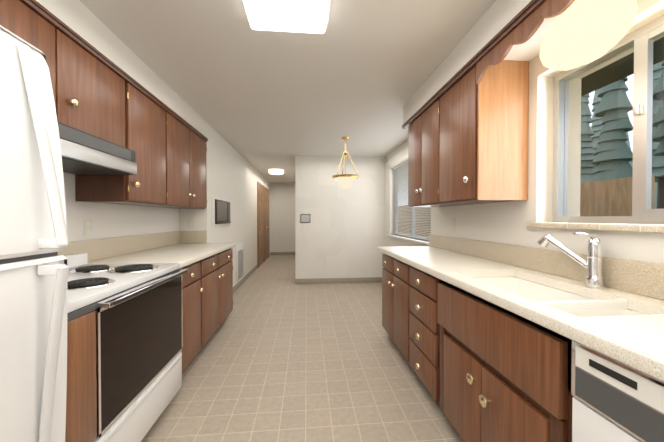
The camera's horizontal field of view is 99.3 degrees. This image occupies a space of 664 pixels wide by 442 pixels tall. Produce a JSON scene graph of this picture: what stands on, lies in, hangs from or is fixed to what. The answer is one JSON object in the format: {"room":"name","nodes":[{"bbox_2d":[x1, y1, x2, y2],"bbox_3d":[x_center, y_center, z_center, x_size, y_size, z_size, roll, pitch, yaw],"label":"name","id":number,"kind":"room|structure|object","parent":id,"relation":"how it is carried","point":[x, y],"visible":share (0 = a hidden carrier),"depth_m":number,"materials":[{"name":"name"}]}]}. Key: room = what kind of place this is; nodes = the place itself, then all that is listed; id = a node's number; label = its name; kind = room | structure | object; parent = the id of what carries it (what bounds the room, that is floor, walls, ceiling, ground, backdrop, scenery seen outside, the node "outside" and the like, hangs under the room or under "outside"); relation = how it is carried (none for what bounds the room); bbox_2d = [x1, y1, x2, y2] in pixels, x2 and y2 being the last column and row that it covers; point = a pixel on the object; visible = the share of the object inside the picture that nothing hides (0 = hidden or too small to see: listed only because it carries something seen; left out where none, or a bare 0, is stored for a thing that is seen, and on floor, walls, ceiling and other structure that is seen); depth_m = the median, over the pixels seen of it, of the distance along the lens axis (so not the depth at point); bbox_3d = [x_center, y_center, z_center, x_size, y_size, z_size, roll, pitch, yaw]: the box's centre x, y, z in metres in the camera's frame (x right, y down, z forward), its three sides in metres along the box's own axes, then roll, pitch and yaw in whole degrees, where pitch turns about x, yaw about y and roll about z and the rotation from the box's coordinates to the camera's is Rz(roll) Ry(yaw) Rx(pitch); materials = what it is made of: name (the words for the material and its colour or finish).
{"room":"kitchen","nodes":[
{"label":"kitchen","id":0,"kind":"room"},
{"bbox_2d":[63,172,178,241],"bbox_3d":[-1.654,0.028,0.884,0.120,2.360,4.950,0,1,-5],"label":"wall","id":1,"kind":"structure","parent":0,"point":[112,220],"depth_m":2.19,"materials":[{"name":"white paint"}]},
{"bbox_2d":[0,0,131,155],"bbox_3d":[-1.472,-0.705,1.332,0.317,0.507,1.045,0,1,-5],"label":"upper cabinet","id":2,"kind":"object","parent":1,"relation":"attached to","point":[125,138],"depth_m":1.45,"materials":[{"name":"brown wood"}]},
{"bbox_2d":[84,219,91,235],"bbox_3d":[-1.686,0.046,1.951,0.008,0.115,0.070,0,1,-5],"label":"electrical outlet","id":3,"kind":"object","parent":1,"relation":"attached to","point":[87,227],"visible":1,"depth_m":1.94,"materials":[{"name":"beige plastic"}]},
{"bbox_2d":[72,76,167,207],"bbox_3d":[-1.544,-0.549,2.121,0.317,0.837,0.535,0,1,-5],"label":"upper cabinet","id":4,"kind":"object","parent":1,"relation":"attached to","point":[141,178],"depth_m":1.98,"materials":[{"name":"brown wood"}]},
{"bbox_2d":[168,108,207,208],"bbox_3d":[-1.612,-0.558,2.874,0.317,0.837,0.977,0,1,-5],"label":"upper cabinet","id":5,"kind":"object","parent":1,"relation":"attached to","point":[187,149],"depth_m":2.78,"materials":[{"name":"brown wood"}]},
{"bbox_2d":[36,0,206,136],"bbox_3d":[-1.440,-1.048,0.952,0.320,0.210,4.830,0,1,-5],"label":"ceiling","id":6,"kind":"structure","parent":0,"point":[81,19],"depth_m":1.78,"materials":[{"name":"white paint"}]},
{"bbox_2d":[179,123,269,286],"bbox_3d":[-1.989,-0.034,6.346,0.440,2.360,5.990,0,1,-5],"label":"wall","id":7,"kind":"structure","parent":0,"point":[233,176],"depth_m":4.54,"materials":[{"name":"white paint"}]},
{"bbox_2d":[187,218,193,226],"bbox_3d":[-1.688,0.020,3.362,0.070,0.115,0.008,0,1,-5],"label":"outlet","id":8,"kind":"object","parent":7,"relation":"attached to","point":[190,222],"visible":1,"depth_m":3.36,"materials":[{"name":"beige plastic"}]},
{"bbox_2d":[212,197,230,227],"bbox_3d":[-1.526,-0.115,3.952,0.045,0.395,0.820,0,1,-5],"label":"wall tv","id":9,"kind":"object","parent":7,"relation":"attached to","point":[220,212],"visible":1,"depth_m":3.80,"materials":[{"name":"plastic"}]},
{"bbox_2d":[236,243,242,283],"bbox_3d":[-1.631,0.733,5.006,0.026,0.655,0.500,0,1,-5],"label":"air vent","id":10,"kind":"object","parent":7,"relation":"in","point":[239,262],"visible":1,"depth_m":4.91,"materials":[{"name":"white metal"}]},
{"bbox_2d":[233,265,256,292],"bbox_3d":[-1.649,1.113,5.089,0.008,0.095,3.400,0,1,-5],"label":"baseboard","id":11,"kind":"structure","parent":7,"relation":"attached to","point":[240,282],"depth_m":5.30,"materials":[{"name":"beige plastic"}]},
{"bbox_2d":[257,182,263,267],"bbox_3d":[-1.806,0.087,7.303,0.092,2.095,0.950,0,1,-5],"label":"hall door","id":12,"kind":"structure","parent":7,"relation":"in","point":[260,223],"depth_m":7.13,"materials":[{"name":"brown wood"}]},
{"bbox_2d":[264,186,268,261],"bbox_3d":[-1.895,0.076,8.279,0.092,2.095,0.950,0,1,-5],"label":"hall door","id":13,"kind":"structure","parent":7,"relation":"in","point":[266,223],"depth_m":8.21,"materials":[{"name":"brown wood"}]},
{"bbox_2d":[270,183,294,251],"bbox_3d":[-1.545,-0.068,9.333,0.985,2.360,0.120,0,1,-5],"label":"wall","id":14,"kind":"structure","parent":0,"point":[282,217],"depth_m":9.27,"materials":[{"name":"white paint"}]},
{"bbox_2d":[270,252,294,254],"bbox_3d":[-1.539,1.065,9.282,0.969,0.095,0.008,0,1,-5],"label":"baseboard","id":15,"kind":"structure","parent":14,"relation":"attached to","point":[282,253],"depth_m":9.27,"materials":[{"name":"beige plastic"}]},
{"bbox_2d":[79,0,495,182],"bbox_3d":[-0.378,-1.218,3.993,3.225,0.060,10.940,0,1,-5],"label":"ceiling","id":16,"kind":"structure","parent":0,"point":[357,72],"depth_m":2.11,"materials":[{"name":"white paint"}]},
{"bbox_2d":[268,169,283,174],"bbox_3d":[-1.335,-1.173,6.759,0.382,0.091,0.382,0,1,-5],"label":"light","id":17,"kind":"object","parent":16,"relation":"attached to","point":[276,171],"visible":1,"depth_m":6.63,"materials":[{"name":"white glass"}]},
{"bbox_2d":[242,0,330,33],"bbox_3d":[-0.232,-1.126,1.417,0.460,0.064,0.490,0,1,-5],"label":"ceiling light","id":18,"kind":"object","parent":16,"relation":"attached to","point":[306,16],"visible":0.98,"depth_m":1.50,"materials":[{"name":"white paint"}]},
{"bbox_2d":[332,137,358,188],"bbox_3d":[0.194,-0.823,4.030,0.396,0.730,0.396,0,1,-5],"label":"pendant light","id":19,"kind":"object","parent":16,"relation":"hanging from","point":[345,180],"visible":1,"depth_m":3.96,"materials":[{"name":"gold metal"}]},
{"bbox_2d":[141,255,463,441],"bbox_3d":[-0.378,1.202,4.021,3.225,0.060,10.940,0,1,-5],"label":"floor","id":20,"kind":"structure","parent":0,"point":[281,356],"depth_m":2.15,"materials":[{"name":"tile"}]},
{"bbox_2d":[0,25,68,441],"bbox_3d":[-1.109,0.356,0.423,0.821,1.715,0.805,0,1,-5],"label":"fridge","id":21,"kind":"object","parent":20,"relation":"on","point":[34,269],"visible":1,"depth_m":0.75,"materials":[{"name":"white metal"}]},
{"bbox_2d":[63,253,187,441],"bbox_3d":[-1.258,0.707,1.367,0.694,0.990,1.005,0,1,-5],"label":"range","id":22,"kind":"object","parent":20,"relation":"on","point":[124,347],"visible":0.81,"depth_m":1.31,"materials":[{"name":"white glass"}]},
{"bbox_2d":[181,263,205,372],"bbox_3d":[-1.392,0.756,2.116,0.616,0.874,0.499,0,1,-5],"label":"base cabinet","id":23,"kind":"object","parent":20,"relation":"on","point":[194,319],"depth_m":2.20,"materials":[{"name":"brown wood"}]},
{"bbox_2d":[88,243,235,268],"bbox_3d":[-1.418,0.292,2.624,0.656,0.039,1.526,0,1,-5],"label":"countertop","id":24,"kind":"structure","parent":23,"relation":"on","point":[184,254],"depth_m":2.33,"materials":[{"name":"beige stone"}]},
{"bbox_2d":[202,251,221,342],"bbox_3d":[-1.436,0.751,2.606,0.616,0.874,0.485,0,1,-5],"label":"base cabinet","id":25,"kind":"object","parent":20,"relation":"on","point":[207,293],"depth_m":2.67,"materials":[{"name":"brown wood"}]},
{"bbox_2d":[222,247,232,322],"bbox_3d":[-1.483,0.745,3.118,0.616,0.874,0.542,0,1,-5],"label":"base cabinet","id":26,"kind":"object","parent":20,"relation":"on","point":[227,265],"depth_m":3.18,"materials":[{"name":"brown wood"}]},
{"bbox_2d":[382,254,405,358],"bbox_3d":[0.821,0.751,2.563,0.542,0.874,0.770,0,1,-5],"label":"base cabinet","id":27,"kind":"object","parent":20,"relation":"on","point":[393,272],"depth_m":2.50,"materials":[{"name":"brown wood"}]},
{"bbox_2d":[406,262,445,392],"bbox_3d":[0.877,0.758,1.948,0.542,0.874,0.465,0,1,-5],"label":"base cabinet","id":28,"kind":"object","parent":20,"relation":"on","point":[422,288],"depth_m":1.92,"materials":[{"name":"brown wood"}]},
{"bbox_2d":[378,246,663,381],"bbox_3d":[0.963,0.312,0.884,0.562,0.039,4.224,0,1,-5],"label":"countertop","id":29,"kind":"structure","parent":28,"relation":"on","point":[636,339],"depth_m":0.96,"materials":[{"name":"beige stone"}]},
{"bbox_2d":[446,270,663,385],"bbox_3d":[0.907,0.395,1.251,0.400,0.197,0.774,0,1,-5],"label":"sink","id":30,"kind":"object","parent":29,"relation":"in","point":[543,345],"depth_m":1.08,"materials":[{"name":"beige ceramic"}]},
{"bbox_2d":[538,233,603,287],"bbox_3d":[1.109,0.167,1.337,0.125,0.236,0.270,0,1,-5],"label":"faucet","id":31,"kind":"object","parent":29,"relation":"on","point":[592,264],"visible":1,"depth_m":1.23,"materials":[{"name":"silver metal"}]},
{"bbox_2d":[430,302,573,441],"bbox_3d":[0.931,0.858,1.288,0.554,0.689,0.862,0,1,-5],"label":"base cabinet","id":32,"kind":"object","parent":20,"relation":"on","point":[483,334],"depth_m":1.20,"materials":[{"name":"brown wood"}]},
{"bbox_2d":[571,340,663,441],"bbox_3d":[0.981,0.778,0.547,0.535,0.868,0.597,0,1,-5],"label":"dishwasher","id":33,"kind":"object","parent":20,"relation":"on","point":[613,400],"visible":0.85,"depth_m":0.71,"materials":[{"name":"grey metal"}]},
{"bbox_2d":[295,155,384,278],"bbox_3d":[0.030,-0.046,7.388,1.800,2.360,4.280,0,1,-5],"label":"wall","id":34,"kind":"structure","parent":0,"point":[341,234],"depth_m":5.25,"materials":[{"name":"paint"}]},
{"bbox_2d":[301,214,309,222],"bbox_3d":[-0.488,-0.046,5.183,0.180,0.153,0.014,0,1,-5],"label":"picture frame","id":35,"kind":"object","parent":34,"relation":"attached to","point":[305,218],"visible":1,"depth_m":5.18,"materials":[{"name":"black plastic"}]},
{"bbox_2d":[296,277,381,283],"bbox_3d":[0.171,1.111,5.262,1.650,0.095,0.010,0,1,-5],"label":"baseboard","id":36,"kind":"structure","parent":34,"relation":"attached to","point":[337,280],"depth_m":5.25,"materials":[{"name":"beige plastic"}]},
{"bbox_2d":[385,140,426,246],"bbox_3d":[1.165,-0.010,4.182,0.120,2.360,2.310,0,1,-5],"label":"wall","id":37,"kind":"structure","parent":0,"point":[398,153],"depth_m":4.93,"materials":[{"name":"white paint"}]},
{"bbox_2d":[387,154,430,245],"bbox_3d":[1.138,-0.313,4.061,0.165,1.310,1.900,0,1,-5],"label":"nook window","id":38,"kind":"structure","parent":37,"relation":"in","point":[400,174],"depth_m":4.38,"materials":[{"name":"white paint"}]},
{"bbox_2d":[403,0,566,123],"bbox_3d":[1.085,-1.047,0.845,0.330,0.210,4.160,0,1,-5],"label":"ceiling","id":39,"kind":"structure","parent":0,"point":[493,20],"depth_m":1.63,"materials":[{"name":"white paint"}]},
{"bbox_2d":[539,0,637,70],"bbox_3d":[1.063,-0.809,1.197,0.240,0.271,0.327,0,1,-5],"label":"light","id":40,"kind":"object","parent":39,"relation":"attached to","point":[580,33],"visible":0.94,"depth_m":1.12,"materials":[{"name":"white glass"}]},
{"bbox_2d":[431,0,663,263],"bbox_3d":[1.383,0.027,0.919,0.275,2.360,4.230,0,1,-5],"label":"wall","id":41,"kind":"structure","parent":0,"point":[501,222],"depth_m":1.64,"materials":[{"name":"white paint"}]},
{"bbox_2d":[406,92,470,206],"bbox_3d":[0.940,-0.554,2.484,0.317,0.838,0.661,0,1,-5],"label":"upper cabinet","id":42,"kind":"object","parent":41,"relation":"attached to","point":[422,127],"depth_m":2.42,"materials":[{"name":"brown wood"}]},
{"bbox_2d":[451,218,455,230],"bbox_3d":[1.093,0.034,2.545,0.008,0.115,0.070,0,1,-5],"label":"electrical outlet","id":43,"kind":"object","parent":41,"relation":"attached to","point":[453,222],"visible":1,"depth_m":2.53,"materials":[{"name":"beige plastic"}]},
{"bbox_2d":[434,52,528,203],"bbox_3d":[0.992,-0.547,1.911,0.317,0.838,0.489,0,1,-5],"label":"upper cabinet","id":44,"kind":"object","parent":41,"relation":"attached to","point":[467,124],"depth_m":1.68,"materials":[{"name":"brown wood"}]},
{"bbox_2d":[526,15,663,232],"bbox_3d":[1.280,-0.392,1.211,0.196,0.868,0.920,0,1,-5],"label":"window","id":45,"kind":"structure","parent":41,"relation":"in","point":[644,217],"depth_m":1.23,"materials":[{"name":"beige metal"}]},
{"bbox_2d":[581,37,663,96],"bbox_3d":[1.965,-1.141,0.743,0.845,0.100,5.200,0,1,-5],"label":"eave","id":46,"kind":"object","parent":41,"relation":"attached to","point":[614,75],"depth_m":2.10,"materials":[{"name":"grey"}]},
{"label":"outside","id":47,"kind":"structure","parent":0,"visible":0},
{"bbox_3d":[33.346,1.548,28.124,68.285,0.700,170.000,0,1,-5],"label":"ground","id":48,"kind":"structure","parent":47,"visible":0},
{"bbox_2d":[398,174,654,237],"bbox_3d":[2.756,0.790,8.569,0.050,2.660,11.400,0,1,-5],"label":"fence","id":49,"kind":"object","parent":48,"relation":"on","point":[593,205],"depth_m":3.34,"materials":[{"name":"brown wood"}]},
{"bbox_2d":[580,94,596,182],"bbox_3d":[30.041,-10.075,33.608,3.254,22.419,3.222,0,1,-5],"label":"tree","id":50,"kind":"object","parent":48,"relation":"on","point":[586,141],"depth_m":32.93,"materials":[{"name":"teal plant"}]},
{"bbox_2d":[590,88,603,176],"bbox_3d":[36.555,-13.125,38.373,4.128,28.410,3.940,0,1,-5],"label":"tree","id":51,"kind":"object","parent":48,"relation":"on","point":[597,127],"depth_m":37.96,"materials":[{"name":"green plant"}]},
{"bbox_2d":[591,77,632,180],"bbox_3d":[22.022,-10.030,21.941,2.574,22.596,2.675,0,1,-5],"label":"tree","id":52,"kind":"object","parent":48,"relation":"on","point":[616,117],"depth_m":21.39,"materials":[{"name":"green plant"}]},
{"bbox_2d":[652,61,663,155],"bbox_3d":[17.689,-11.120,14.047,2.510,24.955,2.397,0,1,-5],"label":"tree","id":53,"kind":"object","parent":48,"relation":"on","point":[658,95],"depth_m":14.44,"materials":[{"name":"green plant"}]},
{"bbox_2d":[652,61,663,208],"bbox_3d":[28.823,-11.399,24.695,3.204,25.270,3.193,0,1,-5],"label":"tree","id":54,"kind":"object","parent":48,"relation":"on","point":[658,165],"depth_m":24.30,"materials":[{"name":"teal plant"}]},
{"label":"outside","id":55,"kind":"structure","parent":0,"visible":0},
{"bbox_2d":[588,74,633,152],"bbox_3d":[67.374,-33.635,30.814,0.050,71.000,170.000,0,1,-5],"label":"sky","id":56,"kind":"structure","parent":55,"point":[630,84],"depth_m":61.02,"materials":[{"name":"white"}]},
{"bbox_2d":[625,132,656,208],"bbox_3d":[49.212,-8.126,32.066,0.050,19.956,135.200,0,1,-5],"label":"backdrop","id":57,"kind":"structure","parent":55,"point":[655,186],"depth_m":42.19,"materials":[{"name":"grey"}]}
]}

